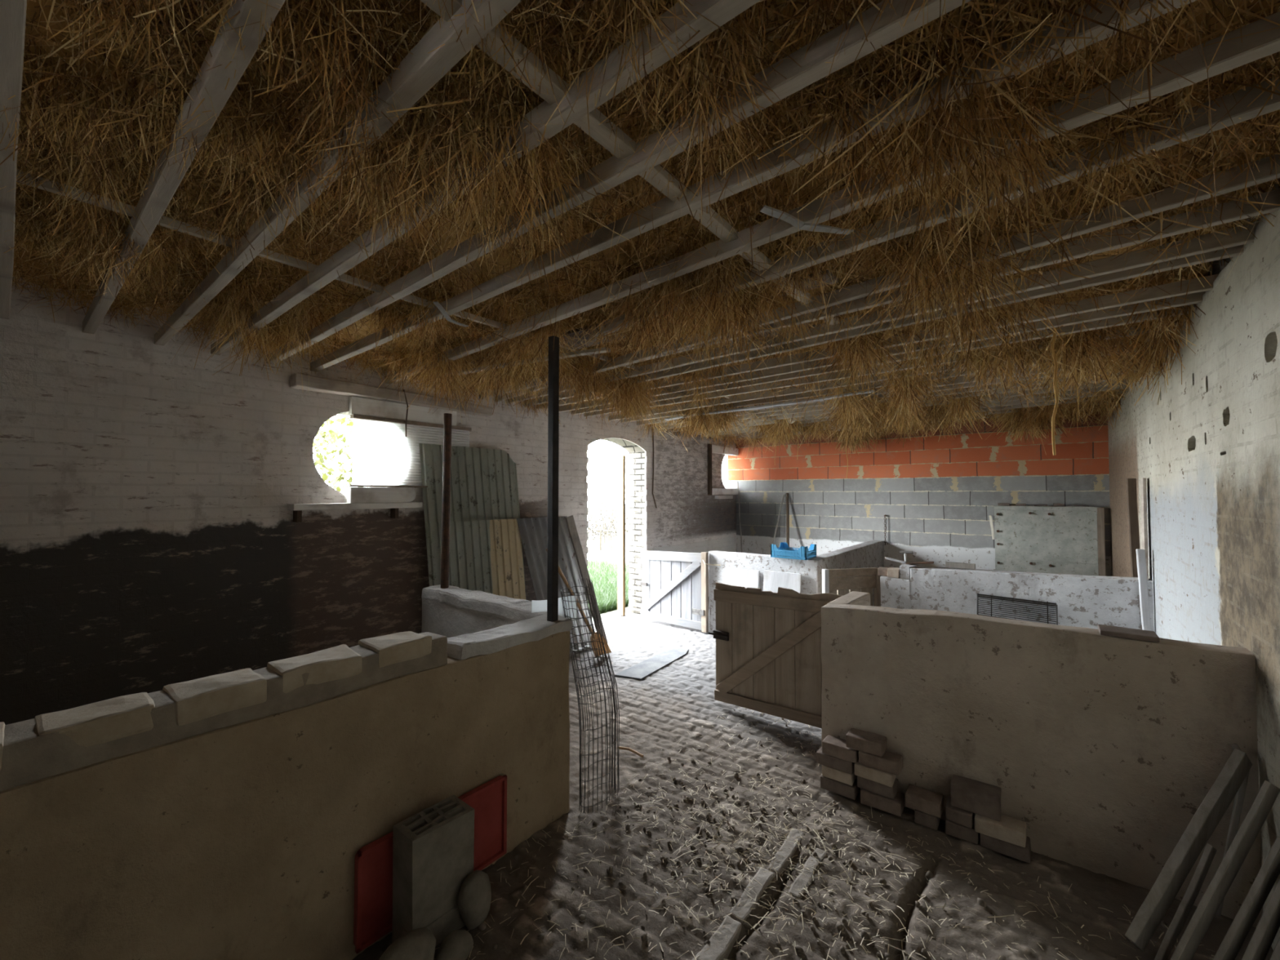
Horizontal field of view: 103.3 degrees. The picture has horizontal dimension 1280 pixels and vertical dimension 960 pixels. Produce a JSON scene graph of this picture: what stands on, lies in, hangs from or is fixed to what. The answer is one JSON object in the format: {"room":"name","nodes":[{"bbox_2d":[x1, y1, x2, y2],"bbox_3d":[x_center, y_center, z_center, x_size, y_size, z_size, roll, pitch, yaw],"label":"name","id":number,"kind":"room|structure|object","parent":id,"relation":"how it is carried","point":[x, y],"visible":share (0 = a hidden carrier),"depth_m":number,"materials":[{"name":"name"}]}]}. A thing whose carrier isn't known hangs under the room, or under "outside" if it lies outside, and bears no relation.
{"room":"farm building","nodes":[
{"label":"farm building","id":0,"kind":"room"},
{"bbox_2d":[0,615,570,959],"bbox_3d":[-1.482,1.143,1.295,0.234,1.092,3.447,-1,-2,38],"label":"wall","id":1,"kind":"structure","parent":0,"point":[226,815],"depth_m":1.56,"materials":[{"name":"paint"}]},
{"bbox_2d":[546,335,559,621],"bbox_3d":[-0.441,0.003,2.574,0.040,1.470,0.040,-1,-2,38],"label":"steel post","id":2,"kind":"object","parent":1,"relation":"on","point":[553,352],"visible":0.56,"depth_m":2.56,"materials":[{"name":"black metal"}]},
{"bbox_2d":[0,275,736,728],"bbox_3d":[-1.396,0.494,5.076,0.300,3.080,10.050,-1,-2,38],"label":"wall","id":3,"kind":"structure","parent":0,"point":[150,540],"depth_m":3.12,"materials":[{"name":"brick"}]},
{"bbox_2d":[0,0,26,319],"bbox_3d":[-1.356,-0.898,1.083,4.760,0.098,0.051,-1,-2,38],"label":"joist","id":4,"kind":"object","parent":3,"relation":"attached to","point":[13,14],"visible":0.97,"depth_m":1.21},
{"bbox_2d":[82,0,285,334],"bbox_3d":[-1.174,-0.893,1.315,4.762,0.098,0.054,-1,-2,38],"label":"joist","id":5,"kind":"object","parent":3,"relation":"attached to","point":[215,80],"visible":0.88,"depth_m":1.22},
{"bbox_2d":[153,0,519,346],"bbox_3d":[-1.003,-0.886,1.529,4.760,0.097,0.051,-1,-2,39],"label":"joist","id":6,"kind":"object","parent":3,"relation":"attached to","point":[420,70],"visible":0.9,"depth_m":1.21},
{"bbox_2d":[287,502,422,522],"bbox_3d":[-2.114,0.237,3.827,0.130,0.127,0.910,-1,-2,38],"label":"wall shelf","id":7,"kind":"object","parent":3,"relation":"attached to","point":[297,508],"visible":1,"depth_m":3.72,"materials":[{"name":"white paint"}]},
{"bbox_2d":[343,484,427,502],"bbox_3d":[-1.989,0.110,3.993,0.115,0.134,0.600,-1,-2,38],"label":"wall box","id":8,"kind":"object","parent":7,"relation":"on","point":[353,493],"visible":1,"depth_m":3.89,"materials":[{"name":"white paint"}]},
{"bbox_2d":[289,373,493,416],"bbox_3d":[-1.907,-0.664,4.121,0.124,0.096,1.594,-1,-2,38],"label":"lintel beam","id":9,"kind":"structure","parent":3,"relation":"attached to","point":[314,384],"depth_m":3.88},
{"bbox_2d":[348,396,457,426],"bbox_3d":[-1.915,-0.553,4.161,0.055,0.131,0.872,-1,-2,38],"label":"plank","id":10,"kind":"object","parent":3,"relation":"attached to","point":[357,406],"visible":0.89,"depth_m":4.06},
{"bbox_2d":[349,414,471,431],"bbox_3d":[-1.863,-0.469,4.212,0.070,0.027,1.005,-1,-2,38],"label":"strip","id":11,"kind":"object","parent":3,"relation":"attached to","point":[351,416],"visible":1,"depth_m":4.09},
{"bbox_2d":[351,418,469,485],"bbox_3d":[-1.858,-0.208,4.209,0.011,0.533,0.992,-1,-2,38],"label":"sheet","id":12,"kind":"object","parent":3,"relation":"attached to","point":[383,454],"visible":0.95,"depth_m":4.04,"materials":[{"name":"white plastic"}]},
{"bbox_2d":[210,0,758,355],"bbox_3d":[-0.835,-0.884,1.742,4.762,0.098,0.052,-1,-2,38],"label":"joist","id":13,"kind":"object","parent":3,"relation":"attached to","point":[718,11],"visible":0.73,"depth_m":1.20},
{"bbox_2d":[266,0,973,364],"bbox_3d":[-0.668,-0.878,1.950,4.760,0.095,0.051,-1,-2,39],"label":"joist","id":14,"kind":"object","parent":3,"relation":"attached to","point":[815,67],"visible":0.73,"depth_m":1.25,"materials":[{"name":"wood"}]},
{"bbox_2d":[617,454,625,615],"bbox_3d":[-0.228,0.717,6.709,0.100,2.120,0.100,-1,-2,38],"label":"door","id":15,"kind":"structure","parent":3,"relation":"in","point":[621,461],"depth_m":6.67,"materials":[{"name":"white wood"}]},
{"bbox_2d":[707,443,737,498],"bbox_3d":[1.383,-0.127,8.311,0.070,0.870,0.945,-1,-2,38],"label":"window","id":16,"kind":"structure","parent":3,"relation":"in","point":[711,448],"depth_m":8.11,"materials":[{"name":"brown wood"}]},
{"bbox_2d":[310,0,1195,371],"bbox_3d":[-0.507,-0.871,2.156,4.763,0.094,0.051,-1,-2,39],"label":"joist","id":17,"kind":"object","parent":3,"relation":"attached to","point":[492,287],"visible":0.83,"depth_m":1.48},
{"bbox_2d":[385,10,1279,383],"bbox_3d":[-0.263,-0.865,2.464,4.774,0.097,0.051,-1,-2,42],"label":"joist","id":18,"kind":"object","parent":3,"relation":"attached to","point":[1228,55],"visible":0.61,"depth_m":1.32,"materials":[{"name":"wood"}]},
{"bbox_2d":[17,170,732,398],"bbox_3d":[-0.161,-0.861,3.689,0.028,0.039,5.951,-1,-2,38],"label":"batten","id":19,"kind":"object","parent":18,"relation":"on","point":[302,264],"visible":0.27,"depth_m":1.92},
{"bbox_2d":[759,207,850,235],"bbox_3d":[0.524,-0.811,1.589,0.304,0.048,0.046,0,-2,-13],"label":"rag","id":20,"kind":"object","parent":18,"relation":"hanging from","point":[765,211],"visible":0.95,"depth_m":1.58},
{"bbox_2d":[538,273,1219,408],"bbox_3d":[0.768,-0.828,3.766,4.765,0.097,0.040,-1,-2,40],"label":"joist","id":21,"kind":"object","parent":3,"relation":"attached to","point":[1151,294],"visible":0.39,"depth_m":2.58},
{"bbox_2d":[608,335,1149,420],"bbox_3d":[1.393,-0.810,4.557,4.768,0.094,0.040,-1,-2,42],"label":"joist","id":22,"kind":"object","parent":3,"relation":"attached to","point":[789,391],"visible":0.37,"depth_m":4.68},
{"bbox_2d":[635,360,1122,425],"bbox_3d":[1.740,-0.796,4.999,4.768,0.094,0.040,-1,-2,42],"label":"joist","id":23,"kind":"object","parent":3,"relation":"attached to","point":[960,378],"visible":0.27,"depth_m":4.28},
{"bbox_2d":[478,188,1279,399],"bbox_3d":[0.298,-0.845,3.173,4.765,0.095,0.040,-1,-2,41],"label":"joist","id":24,"kind":"object","parent":3,"relation":"attached to","point":[1230,213],"visible":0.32,"depth_m":1.89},
{"bbox_2d":[505,222,1259,404],"bbox_3d":[0.473,-0.839,3.394,4.770,0.094,0.040,-1,-2,42],"label":"joist","id":25,"kind":"object","parent":3,"relation":"attached to","point":[1135,260],"visible":0.43,"depth_m":2.17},
{"bbox_2d":[559,291,1205,412],"bbox_3d":[0.913,-0.825,3.951,4.769,0.097,0.040,-1,-2,41],"label":"joist","id":26,"kind":"object","parent":3,"relation":"attached to","point":[1194,298],"visible":0.3,"depth_m":2.96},
{"bbox_2d":[1045,327,1065,455],"bbox_3d":[2.294,-0.532,2.791,0.085,0.791,0.013,-1,-2,38],"label":"string","id":27,"kind":"object","parent":26,"relation":"hanging from","point":[1052,340],"visible":0.89,"depth_m":2.79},
{"bbox_2d":[571,304,1194,414],"bbox_3d":[1.035,-0.820,4.108,4.766,0.093,0.041,-1,-2,41],"label":"joist","id":28,"kind":"object","parent":3,"relation":"attached to","point":[1067,329],"visible":0.27,"depth_m":3.32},
{"bbox_2d":[583,317,1182,417],"bbox_3d":[1.196,-0.814,4.309,4.762,0.091,0.040,-1,-2,40],"label":"joist","id":29,"kind":"object","parent":3,"relation":"attached to","point":[815,380],"visible":0.29,"depth_m":4.21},
{"bbox_2d":[647,364,1119,427],"bbox_3d":[1.870,-0.792,5.161,4.773,0.095,0.039,-1,-2,42],"label":"joist","id":30,"kind":"object","parent":3,"relation":"attached to","point":[791,407],"visible":0.2,"depth_m":5.15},
{"bbox_2d":[420,0,924,398],"bbox_3d":[1.026,-0.883,2.750,0.064,0.038,5.949,-1,-2,38],"label":"ceiling beam","id":31,"kind":"structure","parent":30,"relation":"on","point":[602,132],"depth_m":1.29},
{"bbox_2d":[523,244,1244,406],"bbox_3d":[0.577,-0.836,3.529,4.777,0.096,0.040,-1,-2,43],"label":"joist","id":32,"kind":"object","parent":3,"relation":"attached to","point":[1235,251],"visible":0.33,"depth_m":2.55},
{"bbox_2d":[621,346,1146,422],"bbox_3d":[1.542,-0.804,4.746,4.770,0.095,0.040,-1,-2,42],"label":"joist","id":33,"kind":"object","parent":3,"relation":"attached to","point":[793,397],"visible":0.26,"depth_m":4.75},
{"bbox_2d":[664,391,874,420],"bbox_3d":[1.141,-0.724,5.058,2.257,0.035,0.072,-1,-2,41],"label":"board","id":34,"kind":"object","parent":33,"relation":"attached to","point":[801,401],"visible":0.87,"depth_m":4.86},
{"bbox_2d":[493,154,1279,401],"bbox_3d":[0.262,-0.845,3.128,0.041,0.096,4.815,1,-2,-43],"label":"joist","id":35,"kind":"object","parent":3,"relation":"attached to","point":[1168,200],"visible":0.47,"depth_m":1.74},
{"bbox_2d":[442,346,612,376],"bbox_3d":[-0.802,-0.778,3.373,1.407,0.027,0.050,-1,-2,28],"label":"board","id":36,"kind":"structure","parent":35,"relation":"attached to","point":[589,352],"depth_m":3.17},
{"bbox_2d":[661,367,1135,429],"bbox_3d":[2.043,-0.787,5.381,4.772,0.095,0.038,-1,-2,42],"label":"joist","id":37,"kind":"object","parent":3,"relation":"attached to","point":[792,411],"visible":0.14,"depth_m":5.37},
{"bbox_2d":[673,373,1137,431],"bbox_3d":[2.212,-0.782,5.596,4.784,0.096,0.041,-1,-2,44],"label":"joist","id":38,"kind":"object","parent":3,"relation":"attached to","point":[815,413],"visible":0.23,"depth_m":5.74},
{"bbox_2d":[684,379,1132,433],"bbox_3d":[2.386,-0.774,5.813,4.780,0.093,0.040,-1,-2,44],"label":"joist","id":39,"kind":"object","parent":3,"relation":"attached to","point":[810,417],"visible":0.14,"depth_m":4.79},
{"bbox_2d":[693,383,1128,435],"bbox_3d":[2.552,-0.769,6.028,4.783,0.099,0.041,-1,-2,44],"label":"joist","id":40,"kind":"object","parent":3,"relation":"attached to","point":[1117,387],"visible":0.13,"depth_m":4.93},
{"bbox_2d":[702,389,1124,436],"bbox_3d":[2.728,-0.764,6.247,4.779,0.094,0.039,-1,-2,43],"label":"joist","id":41,"kind":"object","parent":3,"relation":"attached to","point":[1024,402],"visible":0.18,"depth_m":5.17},
{"bbox_2d":[353,774,506,953],"bbox_3d":[-0.786,1.460,1.986,0.027,0.335,0.620,-1,-2,38],"label":"panel","id":42,"kind":"object","parent":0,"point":[373,862],"visible":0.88,"depth_m":1.83,"materials":[{"name":"metal"}]},
{"bbox_2d":[421,584,571,638],"bbox_3d":[-0.935,1.219,3.100,1.302,1.026,0.190,-1,-2,38],"label":"wall","id":43,"kind":"structure","parent":0,"point":[452,611],"depth_m":3.14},
{"bbox_2d":[440,413,452,588],"bbox_3d":[-1.316,0.144,3.437,0.061,1.192,0.052,-1,-2,23],"label":"rusty post","id":44,"kind":"object","parent":43,"relation":"on","point":[446,505],"visible":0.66,"depth_m":3.42,"materials":[{"name":"metal"}]},
{"bbox_2d":[529,597,581,618],"bbox_3d":[-0.452,0.694,2.714,0.289,0.133,0.044,0,-2,12],"label":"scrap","id":45,"kind":"object","parent":43,"relation":"on","point":[538,605],"visible":0.58,"depth_m":2.71,"materials":[{"name":"white"}]},
{"bbox_2d":[351,611,1273,959],"bbox_3d":[0.519,1.726,3.555,5.250,0.063,9.690,-1,-2,38],"label":"floor","id":46,"kind":"structure","parent":0,"point":[672,704],"depth_m":2.18,"materials":[{"name":"stone"}]},
{"bbox_2d":[379,927,435,959],"bbox_3d":[-0.752,1.550,1.625,0.138,0.187,0.192,-1,-2,38],"label":"lump","id":47,"kind":"object","parent":46,"relation":"on","point":[414,943],"visible":1,"depth_m":1.61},
{"bbox_2d":[391,795,475,946],"bbox_3d":[-0.756,1.442,1.860,0.143,0.414,0.242,-1,-2,38],"label":"block","id":48,"kind":"object","parent":46,"relation":"on","point":[433,847],"visible":0.86,"depth_m":1.80,"materials":[{"name":"concrete"}]},
{"bbox_2d":[436,928,471,959],"bbox_3d":[-0.634,1.607,1.737,0.104,0.079,0.118,-1,-2,38],"label":"stone","id":49,"kind":"object","parent":46,"relation":"on","point":[456,945],"visible":1,"depth_m":1.72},
{"bbox_2d":[418,443,526,600],"bbox_3d":[-1.450,0.712,4.570,0.137,2.016,1.081,-1,-2,38],"label":"sheet","id":50,"kind":"object","parent":46,"relation":"on","point":[484,482],"visible":0.37,"depth_m":4.58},
{"bbox_2d":[457,866,491,928],"bbox_3d":[-0.606,1.542,1.862,0.104,0.216,0.128,-1,-2,38],"label":"stone","id":51,"kind":"object","parent":46,"relation":"on","point":[473,904],"visible":1,"depth_m":1.83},
{"bbox_2d":[425,518,526,601],"bbox_3d":[-1.398,1.040,4.499,0.098,1.358,1.035,-1,-2,38],"label":"sheet","id":52,"kind":"object","parent":46,"relation":"on","point":[486,556],"visible":0.41,"depth_m":4.53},
{"bbox_2d":[516,515,595,649],"bbox_3d":[-0.806,1.056,5.148,0.206,1.360,0.961,-1,-2,38],"label":"sheet","id":53,"kind":"object","parent":46,"relation":"on","point":[533,531],"visible":0.49,"depth_m":5.09,"materials":[{"name":"metal"}]},
{"bbox_2d":[565,515,608,644],"bbox_3d":[-0.553,1.060,5.281,0.466,1.384,0.076,1,-2,-19],"label":"board","id":54,"kind":"object","parent":46,"relation":"on","point":[571,526],"visible":0.66,"depth_m":5.25,"materials":[{"name":"brown wood"}]},
{"bbox_2d":[560,577,619,813],"bbox_3d":[-0.268,1.107,2.708,0.282,1.130,0.273,-1,-2,38],"label":"wire mesh","id":55,"kind":"object","parent":46,"relation":"on","point":[593,606],"visible":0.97,"depth_m":2.67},
{"bbox_2d":[614,648,688,679],"bbox_3d":[0.170,1.742,4.808,0.243,0.031,1.013,-1,-2,35],"label":"paving slab","id":56,"kind":"object","parent":46,"relation":"on","point":[646,668],"visible":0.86,"depth_m":4.72,"materials":[{"name":"concrete"}]},
{"bbox_2d":[693,917,742,959],"bbox_3d":[0.262,1.675,1.788,0.079,0.055,0.302,-1,-2,38],"label":"kerb stone","id":57,"kind":"object","parent":46,"relation":"on","point":[714,949],"visible":0.99,"depth_m":1.81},
{"bbox_2d":[724,567,759,588],"bbox_3d":[1.104,1.364,5.539,0.400,0.765,0.113,-1,-2,38],"label":"board","id":58,"kind":"object","parent":46,"relation":"on","point":[745,578],"visible":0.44,"depth_m":5.56,"materials":[{"name":"white paint"}]},
{"bbox_2d":[728,868,773,923],"bbox_3d":[0.452,1.681,2.036,0.073,0.055,0.298,-1,-2,38],"label":"kerb stone","id":59,"kind":"object","parent":46,"relation":"on","point":[739,910],"visible":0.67,"depth_m":2.02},
{"bbox_2d":[763,570,801,593],"bbox_3d":[1.463,1.351,5.256,0.405,0.775,0.114,-1,-2,38],"label":"board","id":60,"kind":"object","parent":46,"relation":"on","point":[772,580],"visible":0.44,"depth_m":5.29,"materials":[{"name":"white paint"}]},
{"bbox_2d":[766,827,805,874],"bbox_3d":[0.664,1.688,2.290,0.068,0.052,0.322,-1,-2,38],"label":"kerb stone","id":61,"kind":"object","parent":46,"relation":"on","point":[782,855],"visible":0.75,"depth_m":2.26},
{"bbox_2d":[786,848,826,898],"bbox_3d":[0.718,1.685,2.154,0.058,0.051,0.344,-1,-2,38],"label":"kerb stone","id":62,"kind":"object","parent":46,"relation":"on","point":[797,886],"visible":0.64,"depth_m":2.12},
{"bbox_2d":[468,709,1178,959],"bbox_3d":[0.958,1.681,2.306,2.305,0.070,2.982,-1,-2,38],"label":"straw","id":63,"kind":"object","parent":46,"relation":"on","point":[840,927],"visible":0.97,"depth_m":2.15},
{"bbox_2d":[435,711,1213,959],"bbox_3d":[0.924,1.671,2.290,2.425,0.078,3.093,-1,-2,38],"label":"litter","id":64,"kind":"object","parent":46,"relation":"on","point":[811,796],"visible":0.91,"depth_m":2.15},
{"bbox_2d":[820,773,860,799],"bbox_3d":[1.082,1.643,2.737,0.187,0.065,0.109,-1,-2,38],"label":"brick","id":65,"kind":"object","parent":46,"relation":"on","point":[828,784],"visible":0.68,"depth_m":2.69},
{"bbox_2d":[822,764,857,786],"bbox_3d":[1.084,1.579,2.745,0.157,0.065,0.110,-1,-2,38],"label":"brick","id":66,"kind":"object","parent":65,"relation":"on","point":[846,778],"visible":0.58,"depth_m":2.70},
{"bbox_2d":[816,746,854,774],"bbox_3d":[1.071,1.518,2.751,0.191,0.066,0.108,-1,-2,38],"label":"brick","id":67,"kind":"object","parent":66,"relation":"on","point":[822,758],"visible":0.64,"depth_m":2.71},
{"bbox_2d":[822,734,859,763],"bbox_3d":[1.091,1.454,2.738,0.180,0.068,0.105,-1,-2,38],"label":"brick","id":68,"kind":"object","parent":67,"relation":"on","point":[833,746],"visible":0.8,"depth_m":2.71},
{"bbox_2d":[822,567,880,608],"bbox_3d":[2.046,1.292,4.893,0.623,0.875,0.060,0,-2,-14],"label":"gate","id":69,"kind":"object","parent":46,"relation":"on","point":[842,581],"visible":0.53,"depth_m":4.89,"materials":[{"name":"brown wood"}]},
{"bbox_2d":[860,789,905,817],"bbox_3d":[1.245,1.635,2.597,0.193,0.072,0.106,-1,-2,38],"label":"brick","id":70,"kind":"object","parent":46,"relation":"on","point":[895,806],"visible":0.83,"depth_m":2.55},
{"bbox_2d":[857,776,898,799],"bbox_3d":[1.231,1.569,2.623,0.178,0.067,0.110,-1,-2,38],"label":"brick","id":71,"kind":"object","parent":70,"relation":"on","point":[868,785],"visible":0.69,"depth_m":2.58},
{"bbox_2d":[853,760,896,786],"bbox_3d":[1.218,1.505,2.622,0.185,0.064,0.110,-1,-2,38],"label":"brick","id":72,"kind":"object","parent":71,"relation":"on","point":[869,773],"visible":0.69,"depth_m":2.58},
{"bbox_2d":[858,750,903,775],"bbox_3d":[1.245,1.444,2.617,0.195,0.069,0.110,-1,-2,38],"label":"brick","id":73,"kind":"object","parent":72,"relation":"on","point":[891,762],"visible":0.83,"depth_m":2.57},
{"bbox_2d":[845,727,887,757],"bbox_3d":[1.191,1.379,2.664,0.182,0.071,0.108,-1,-2,38],"label":"brick","id":74,"kind":"object","parent":73,"relation":"on","point":[862,740],"visible":1,"depth_m":2.63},
{"bbox_2d":[914,809,940,830],"bbox_3d":[1.405,1.635,2.471,0.098,0.065,0.105,-1,-2,38],"label":"brick","id":75,"kind":"object","parent":46,"relation":"on","point":[926,820],"visible":0.66,"depth_m":2.43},
{"bbox_2d":[905,784,943,817],"bbox_3d":[1.395,1.570,2.481,0.151,0.066,0.110,-1,-2,38],"label":"brick","id":76,"kind":"object","parent":75,"relation":"on","point":[918,798],"visible":1,"depth_m":2.46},
{"bbox_2d":[944,818,979,844],"bbox_3d":[1.519,1.633,2.380,0.136,0.068,0.108,-1,-2,38],"label":"brick","id":77,"kind":"object","parent":46,"relation":"on","point":[953,828],"visible":0.62,"depth_m":2.34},
{"bbox_2d":[945,796,973,827],"bbox_3d":[1.513,1.569,2.394,0.111,0.064,0.108,-1,-2,38],"label":"brick","id":78,"kind":"object","parent":77,"relation":"on","point":[953,814],"visible":0.81,"depth_m":2.36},
{"bbox_2d":[951,773,1001,822],"bbox_3d":[1.571,1.483,2.370,0.194,0.114,0.109,-1,-2,38],"label":"brick","id":79,"kind":"object","parent":78,"relation":"on","point":[968,794],"visible":1,"depth_m":2.34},
{"bbox_2d":[979,832,1031,862],"bbox_3d":[1.645,1.630,2.281,0.183,0.069,0.108,-1,-2,38],"label":"brick","id":80,"kind":"object","parent":46,"relation":"on","point":[1023,854],"visible":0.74,"depth_m":2.24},
{"bbox_2d":[973,814,1025,848],"bbox_3d":[1.627,1.568,2.290,0.184,0.067,0.110,-1,-2,38],"label":"brick","id":81,"kind":"object","parent":80,"relation":"on","point":[1011,830],"visible":0.91,"depth_m":2.25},
{"bbox_2d":[977,593,1057,625],"bbox_3d":[2.974,1.323,4.003,0.520,0.767,0.175,-1,-2,38],"label":"wire rack","id":82,"kind":"object","parent":46,"relation":"on","point":[1047,603],"visible":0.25,"depth_m":4.05,"materials":[{"name":"black metal"}]},
{"bbox_2d":[993,505,1106,576],"bbox_3d":[4.829,1.034,6.003,1.019,1.448,0.098,-1,-2,38],"label":"panel","id":83,"kind":"object","parent":46,"relation":"on","point":[1063,540],"visible":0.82,"depth_m":5.98,"materials":[{"name":"grey concrete"}]},
{"bbox_2d":[1125,478,1139,577],"bbox_3d":[3.767,0.844,3.834,0.091,1.717,0.054,-1,-2,38],"label":"stake","id":84,"kind":"object","parent":46,"relation":"on","point":[1131,491],"visible":0.43,"depth_m":3.84,"materials":[{"name":"brown wood"}]},
{"bbox_2d":[1135,548,1151,631],"bbox_3d":[3.595,1.094,3.589,0.089,1.201,0.061,-1,-2,38],"label":"batten","id":85,"kind":"object","parent":46,"relation":"on","point":[1140,554],"visible":0.45,"depth_m":3.59,"materials":[{"name":"paint"}]},
{"bbox_2d":[1140,477,1148,581],"bbox_3d":[3.685,0.842,3.689,0.032,1.712,0.112,-1,-2,38],"label":"plank","id":86,"kind":"object","parent":46,"relation":"on","point":[1143,481],"visible":0.4,"depth_m":3.67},
{"bbox_2d":[1153,844,1217,959],"bbox_3d":[1.869,1.455,1.733,0.278,0.382,0.025,0,-2,-10],"label":"plank","id":87,"kind":"object","parent":46,"relation":"on","point":[1210,852],"visible":1,"depth_m":1.73,"materials":[{"name":"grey wood"}]},
{"bbox_2d":[1124,748,1253,950],"bbox_3d":[1.980,1.319,1.821,0.586,0.658,0.051,0,-2,-10],"label":"plank","id":88,"kind":"object","parent":46,"relation":"on","point":[1222,793],"visible":1,"depth_m":1.80,"materials":[{"name":"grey wood"}]},
{"bbox_2d":[1169,782,1279,959],"bbox_3d":[1.916,1.315,1.663,0.413,0.658,0.051,0,-2,2],"label":"plank","id":89,"kind":"object","parent":46,"relation":"on","point":[1243,841],"visible":1,"depth_m":1.65,"materials":[{"name":"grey wood"}]},
{"bbox_2d":[1214,742,1249,916],"bbox_3d":[2.224,1.321,1.905,0.102,0.661,0.030,-1,-2,38],"label":"bent lath","id":90,"kind":"object","parent":46,"relation":"on","point":[1239,797],"visible":0.52,"depth_m":1.89,"materials":[{"name":"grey wood"}]},
{"bbox_2d":[1213,836,1279,959],"bbox_3d":[1.929,1.378,1.608,0.284,0.530,0.064,0,-2,13],"label":"plank","id":91,"kind":"object","parent":46,"relation":"on","point":[1264,877],"visible":1,"depth_m":1.59,"materials":[{"name":"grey wood"}]},
{"bbox_2d":[1242,877,1279,959],"bbox_3d":[1.938,1.418,1.573,0.236,0.447,0.065,0,-2,13],"label":"plank","id":92,"kind":"object","parent":46,"relation":"on","point":[1265,933],"visible":1,"depth_m":1.56,"materials":[{"name":"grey wood"}]},
{"bbox_2d":[813,539,884,607],"bbox_3d":[2.621,1.327,6.259,0.160,0.982,2.606,-1,-2,38],"label":"wall","id":93,"kind":"structure","parent":0,"point":[869,553],"depth_m":6.23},
{"bbox_2d":[727,409,1111,576],"bbox_3d":[3.620,0.552,7.292,5.420,3.080,0.250,-1,-2,38],"label":"wall","id":94,"kind":"structure","parent":0,"point":[937,499],"depth_m":6.99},
{"bbox_2d":[708,550,1154,632],"bbox_3d":[2.284,1.268,4.792,3.689,1.026,0.170,-1,-2,38],"label":"wall","id":95,"kind":"structure","parent":0,"point":[1089,602],"depth_m":4.22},
{"bbox_2d":[640,550,720,632],"bbox_3d":[0.457,1.304,6.095,1.123,0.917,0.082,-1,-2,38],"label":"gate","id":96,"kind":"object","parent":95,"relation":"attached to","point":[675,584],"visible":1,"depth_m":6.10,"materials":[{"name":"white wood"}]},
{"bbox_2d":[770,542,816,559],"bbox_3d":[1.622,0.747,5.348,0.378,0.135,0.308,-1,-2,38],"label":"crate","id":97,"kind":"object","parent":95,"relation":"on","point":[803,553],"visible":1,"depth_m":5.28,"materials":[{"name":"plastic"}]},
{"bbox_2d":[820,591,1262,927],"bbox_3d":[1.869,1.198,2.623,1.648,1.051,0.643,-1,-2,38],"label":"wall","id":98,"kind":"structure","parent":0,"point":[1107,749],"depth_m":2.23,"materials":[{"name":"concrete"}]},
{"bbox_2d":[708,582,843,728],"bbox_3d":[0.944,1.220,3.604,1.013,0.909,0.070,-1,-2,38],"label":"gate","id":99,"kind":"object","parent":98,"relation":"attached to","point":[768,657],"visible":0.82,"depth_m":3.62,"materials":[{"name":"brown wood"}]},
{"bbox_2d":[1097,625,1159,642],"bbox_3d":[2.069,0.650,2.150,0.182,0.023,0.127,-1,-2,38],"label":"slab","id":100,"kind":"structure","parent":98,"relation":"on","point":[1126,633],"depth_m":2.12,"materials":[{"name":"grey concrete"}]},
{"bbox_2d":[1107,179,1279,950],"bbox_3d":[2.538,0.395,1.937,0.328,3.112,10.038,-1,-2,38],"label":"wall","id":101,"kind":"structure","parent":0,"point":[1207,454],"depth_m":2.18,"materials":[{"name":"paint"}]},
{"bbox_2d":[593,77,1279,337],"bbox_3d":[0.702,-0.884,1.974,2.656,0.080,0.051,-1,-2,44],"label":"joist","id":102,"kind":"object","parent":101,"relation":"attached to","point":[1241,110],"visible":0.41,"depth_m":1.44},
{"bbox_2d":[471,323,626,366],"bbox_3d":[-0.688,-0.865,3.386,1.352,0.023,0.262,-1,-2,38],"label":"plank","id":103,"kind":"object","parent":102,"relation":"on","point":[577,341],"visible":0.2,"depth_m":3.10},
{"bbox_3d":[0.628,-1.137,3.550,5.620,0.100,10.100,-1,-2,38],"label":"ceiling","id":104,"kind":"structure","parent":0,"visible":0},
{"bbox_2d":[0,0,1279,457],"bbox_3d":[0.889,-0.860,4.122,5.217,1.102,8.733,-1,-2,38],"label":"hay","id":105,"kind":"object","parent":104,"relation":"hanging from","point":[106,84],"visible":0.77,"depth_m":1.46},
{"label":"outside","id":106,"kind":"structure","parent":0,"visible":0},
{"bbox_2d":[586,502,629,622],"bbox_3d":[-19.064,2.466,27.761,55.590,0.230,100.000,-1,-2,38],"label":"ground","id":107,"kind":"structure","parent":106,"point":[593,545],"depth_m":16.43,"materials":[{"name":"soil"}]},
{"bbox_2d":[312,414,353,492],"bbox_3d":[-4.827,0.021,7.130,2.248,3.596,2.954,-1,-2,38],"label":"tree","id":108,"kind":"object","parent":107,"relation":"on","point":[331,436],"visible":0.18,"depth_m":7.26,"materials":[{"name":"green plant"}]},
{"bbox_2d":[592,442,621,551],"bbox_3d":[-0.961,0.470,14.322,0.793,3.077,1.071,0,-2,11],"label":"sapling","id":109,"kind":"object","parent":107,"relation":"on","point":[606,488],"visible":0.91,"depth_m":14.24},
{"bbox_2d":[586,555,628,614],"bbox_3d":[-1.152,1.764,8.887,3.868,0.200,4.836,-1,-2,38],"label":"grass","id":110,"kind":"structure","parent":107,"relation":"on","point":[605,584],"depth_m":8.59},
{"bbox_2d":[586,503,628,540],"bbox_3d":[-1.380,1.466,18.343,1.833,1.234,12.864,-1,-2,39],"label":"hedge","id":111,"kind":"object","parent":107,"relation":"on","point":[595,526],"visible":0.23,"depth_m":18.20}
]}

